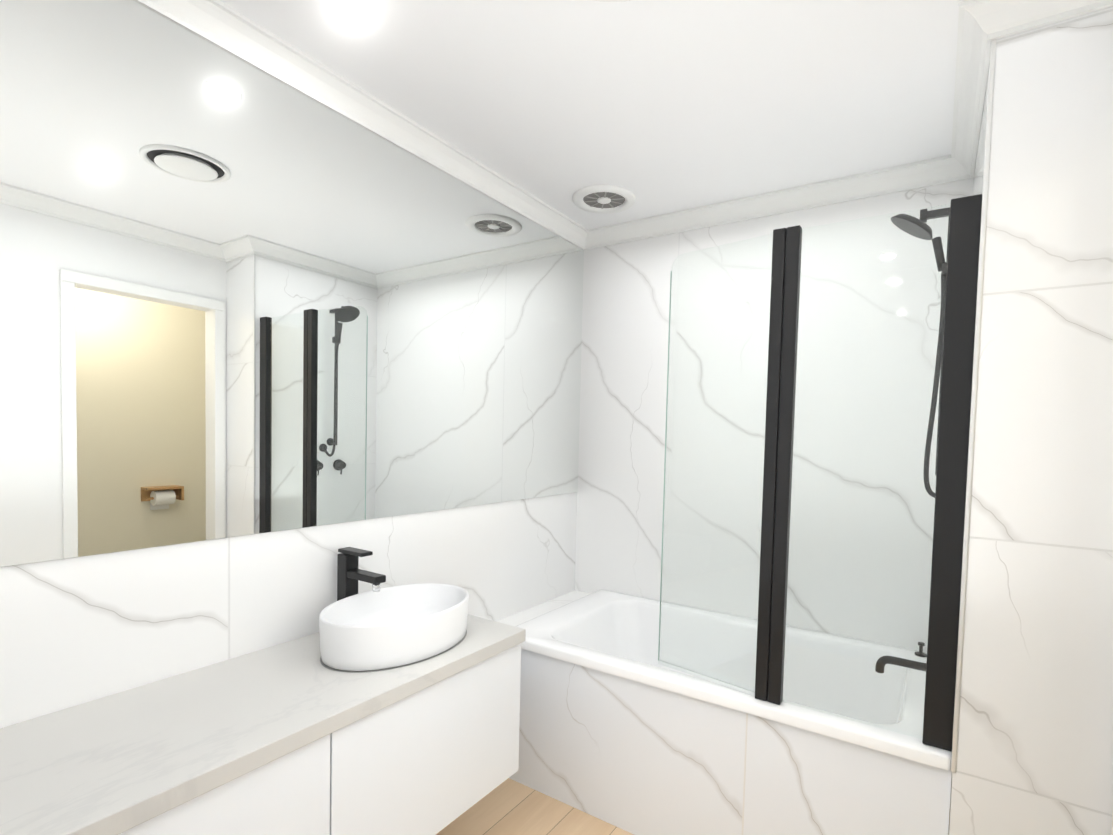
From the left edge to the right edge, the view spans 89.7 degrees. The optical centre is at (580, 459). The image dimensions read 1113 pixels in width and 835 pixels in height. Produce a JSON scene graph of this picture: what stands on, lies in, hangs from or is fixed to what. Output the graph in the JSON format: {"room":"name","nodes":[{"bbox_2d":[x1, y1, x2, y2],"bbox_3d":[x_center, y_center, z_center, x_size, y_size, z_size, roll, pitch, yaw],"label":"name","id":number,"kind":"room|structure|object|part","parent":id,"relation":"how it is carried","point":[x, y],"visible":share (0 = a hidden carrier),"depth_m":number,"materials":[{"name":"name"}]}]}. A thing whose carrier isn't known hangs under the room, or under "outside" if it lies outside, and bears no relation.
{"room":"bathroom","nodes":[
{"label":"bathroom","id":0,"kind":"room"},
{"bbox_2d":[0,492,576,727],"bbox_3d":[-0.859,0.067,1.759,0.100,2.430,3.200,3,3,32],"label":"wall","id":1,"kind":"structure","parent":0,"point":[75,631],"depth_m":1.52,"materials":[{"name":"stone"}]},
{"bbox_2d":[0,0,583,566],"bbox_3d":[-0.711,-0.436,1.851,0.005,1.279,2.656,3,3,32],"label":"mirror","id":2,"kind":"object","parent":1,"relation":"attached to","point":[238,296],"visible":1,"depth_m":1.50,"materials":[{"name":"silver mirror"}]},
{"bbox_2d":[118,643,520,834],"bbox_3d":[-0.776,0.818,1.397,0.492,0.435,1.382,3,3,32],"label":"bathroom vanity","id":3,"kind":"object","parent":1,"relation":"attached to","point":[435,759],"visible":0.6,"depth_m":1.41,"materials":[{"name":"white"}]},
{"bbox_2d":[0,614,525,834],"bbox_3d":[-0.765,0.580,1.383,0.504,0.040,1.394,3,3,32],"label":"countertop","id":4,"kind":"structure","parent":3,"relation":"on","point":[119,763],"depth_m":1.17,"materials":[{"name":"stone"}]},
{"bbox_2d":[337,547,385,600],"bbox_3d":[-0.680,0.415,1.739,0.183,0.262,0.046,3,3,32],"label":"tap","id":5,"kind":"object","parent":4,"relation":"on","point":[350,574],"visible":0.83,"depth_m":1.75,"materials":[{"name":"black metal"}]},
{"bbox_2d":[372,583,380,591],"bbox_3d":[-0.619,0.387,1.700,0.024,0.026,0.024,3,3,32],"label":"water stream","id":6,"kind":"object","parent":5,"relation":"attached to","point":[376,588],"visible":0.85,"depth_m":1.69,"materials":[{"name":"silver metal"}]},
{"bbox_2d":[319,583,468,670],"bbox_3d":[-0.544,0.490,1.682,0.343,0.125,0.471,3,3,32],"label":"basin","id":7,"kind":"object","parent":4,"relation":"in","point":[391,627],"visible":1,"depth_m":1.59,"materials":[{"name":"white ceramic"}]},
{"bbox_2d":[320,630,466,672],"bbox_3d":[-0.546,0.553,1.685,0.335,0.001,0.465,3,3,32],"label":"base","id":8,"kind":"object","parent":7,"relation":"attached to","point":[333,669],"visible":0.38,"depth_m":1.52,"materials":[{"name":"grey ceramic"}]},
{"bbox_2d":[135,0,590,249],"bbox_3d":[-0.756,-1.107,1.664,0.071,0.071,2.999,3,3,32],"label":"crown molding","id":9,"kind":"structure","parent":1,"relation":"attached to","point":[214,21],"depth_m":1.72,"materials":[{"name":"white paint"}]},
{"bbox_2d":[436,778,633,834],"bbox_3d":[0.458,1.401,0.954,3.300,0.100,3.200,3,3,32],"label":"floor","id":10,"kind":"structure","parent":0,"point":[508,806],"depth_m":2.01,"materials":[{"name":"brown wood"}]},
{"bbox_2d":[509,649,951,834],"bbox_3d":[0.245,1.033,1.910,1.684,0.545,0.020,3,3,32],"label":"apron","id":11,"kind":"object","parent":10,"relation":"on","point":[633,757],"visible":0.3,"depth_m":1.81,"materials":[{"name":"stone"}]},
{"bbox_2d":[515,589,951,769],"bbox_3d":[0.526,0.900,2.187,1.517,0.458,0.822,3,3,32],"label":"bathtub","id":12,"kind":"object","parent":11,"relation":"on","point":[611,632],"depth_m":2.24,"materials":[{"name":"white ceramic"}]},
{"bbox_3d":[0.413,0.723,1.855,0.361,0.012,0.008,4,3,41],"label":"bath screen foot","id":13,"kind":"part","parent":12,"relation":"part of","materials":[{"name":"clear glass"}]},
{"bbox_2d":[658,233,772,691],"bbox_3d":[0.431,0.014,1.826,0.362,1.406,0.006,4,3,41],"label":"screen panel","id":14,"kind":"object","parent":12,"relation":"on","point":[717,458],"depth_m":1.83,"materials":[{"name":"clear glass"}]},
{"bbox_3d":[0.295,0.031,1.946,0.001,1.356,0.006,4,3,41],"label":"bath screen panel edge","id":15,"kind":"part","parent":14,"relation":"part of","materials":[{"name":"clear glass"}]},
{"bbox_2d":[755,194,981,750],"bbox_3d":[0.779,0.037,1.572,0.509,1.424,0.035,3,3,32],"label":"screen frame","id":16,"kind":"object","parent":12,"relation":"on","point":[956,390],"visible":0.9,"depth_m":1.47,"materials":[{"name":"black metal"}]},
{"bbox_2d":[783,206,949,734],"bbox_3d":[0.783,0.037,1.570,0.370,1.412,0.006,3,3,32],"label":"screen panel","id":17,"kind":"object","parent":16,"relation":"attached to","point":[865,469],"visible":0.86,"depth_m":1.56,"materials":[{"name":"clear glass"}]},
{"bbox_3d":[1.290,0.717,2.115,0.040,0.047,0.040,3,3,32],"label":"bath plug knob","id":18,"kind":"part","parent":12,"relation":"part of","materials":[{"name":"black metal"}]},
{"bbox_2d":[497,590,590,625],"bbox_3d":[-0.178,0.991,2.658,0.164,0.545,0.788,3,3,32],"label":"ledge","id":19,"kind":"object","parent":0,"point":[537,610],"visible":0.14,"depth_m":2.69,"materials":[{"name":"stone"}]},
{"bbox_2d":[220,0,963,229],"bbox_3d":[0.523,-1.126,0.850,3.300,0.100,3.200,3,3,32],"label":"ceiling","id":20,"kind":"structure","parent":0,"point":[658,107],"depth_m":1.66,"materials":[{"name":"white paint"}]},
{"bbox_2d":[330,0,374,26],"bbox_3d":[-0.571,-1.124,1.404,0.104,0.006,0.104,3,3,32],"label":"recessed light","id":21,"kind":"object","parent":20,"relation":"in","point":[351,11],"depth_m":1.40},
{"bbox_3d":[-0.571,-1.124,1.404,0.104,0.006,0.104,3,3,32],"label":"recessed ceiling light","id":22,"kind":"part","parent":21,"relation":"part of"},
{"bbox_2d":[573,185,635,213],"bbox_3d":[0.106,-1.146,2.475,0.280,0.016,0.280,3,3,32],"label":"ceiling vent","id":23,"kind":"object","parent":20,"relation":"in","point":[579,195],"depth_m":2.45,"materials":[{"name":"white plastic"}]},
{"bbox_3d":[0.106,-1.150,2.475,0.186,0.001,0.186,3,3,32],"label":"exhaust fan vent grille","id":24,"kind":"part","parent":23,"relation":"part of","materials":[{"name":"grey plastic"}]},
{"bbox_2d":[597,197,610,203],"bbox_3d":[0.106,-1.146,2.475,0.060,0.009,0.060,3,3,32],"label":"fan hub","id":25,"kind":"object","parent":23,"relation":"attached to","point":[603,200],"visible":1,"depth_m":2.46,"materials":[{"name":"white plastic"}]},
{"bbox_2d":[584,192,623,208],"bbox_3d":[0.106,-1.148,2.475,0.175,0.003,0.182,3,3,32],"label":"ribs","id":26,"kind":"object","parent":23,"relation":"attached to","point":[604,197],"visible":0.88,"depth_m":2.46,"materials":[{"name":"grey plastic"}]},
{"bbox_2d":[595,0,630,2],"bbox_3d":[0.073,-1.096,1.196,0.300,0.012,0.300,3,3,32],"label":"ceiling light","id":27,"kind":"object","parent":20,"relation":"in","point":[612,1],"visible":1,"depth_m":1.33,"materials":[{"name":"white"}]},
{"bbox_2d":[575,178,972,651],"bbox_3d":[0.726,0.074,2.588,1.686,2.430,0.100,3,3,32],"label":"wall","id":28,"kind":"structure","parent":0,"point":[625,335],"depth_m":2.49,"materials":[{"name":"tile"}]},
{"bbox_2d":[591,156,972,248],"bbox_3d":[0.749,-1.100,2.443,1.595,0.071,0.071,3,3,32],"label":"crown molding","id":29,"kind":"structure","parent":28,"relation":"attached to","point":[925,173],"depth_m":2.37,"materials":[{"name":"white paint"}]},
{"bbox_2d":[948,6,1112,834],"bbox_3d":[1.348,0.126,1.705,0.314,2.430,0.924,3,3,32],"label":"wall","id":30,"kind":"structure","parent":0,"point":[1035,747],"depth_m":1.32,"materials":[{"name":"tile"}]},
{"bbox_2d":[875,656,925,672],"bbox_3d":[1.041,0.650,1.750,0.205,0.075,0.060,3,3,32],"label":"spout","id":31,"kind":"object","parent":30,"relation":"attached to","point":[898,660],"depth_m":1.76,"materials":[{"name":"black metal"}]},
{"bbox_2d":[891,208,949,497],"bbox_3d":[1.134,-0.347,1.842,0.234,0.939,0.150,3,3,32],"label":"shower head","id":32,"kind":"object","parent":30,"relation":"attached to","point":[922,227],"depth_m":1.81,"materials":[{"name":"black metal"}]},
{"bbox_2d":[951,39,996,772],"bbox_3d":[0.977,-0.108,1.390,0.012,1.815,0.012,3,3,32],"label":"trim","id":33,"kind":"structure","parent":30,"relation":"attached to","point":[974,396],"depth_m":1.38,"materials":[{"name":"silver metal"}]},
{"bbox_2d":[943,0,1018,179],"bbox_3d":[1.156,-1.056,1.643,0.096,0.071,0.807,3,3,32],"label":"crown molding","id":34,"kind":"structure","parent":30,"relation":"attached to","point":[982,24],"depth_m":1.50,"materials":[{"name":"white paint"}]}
]}

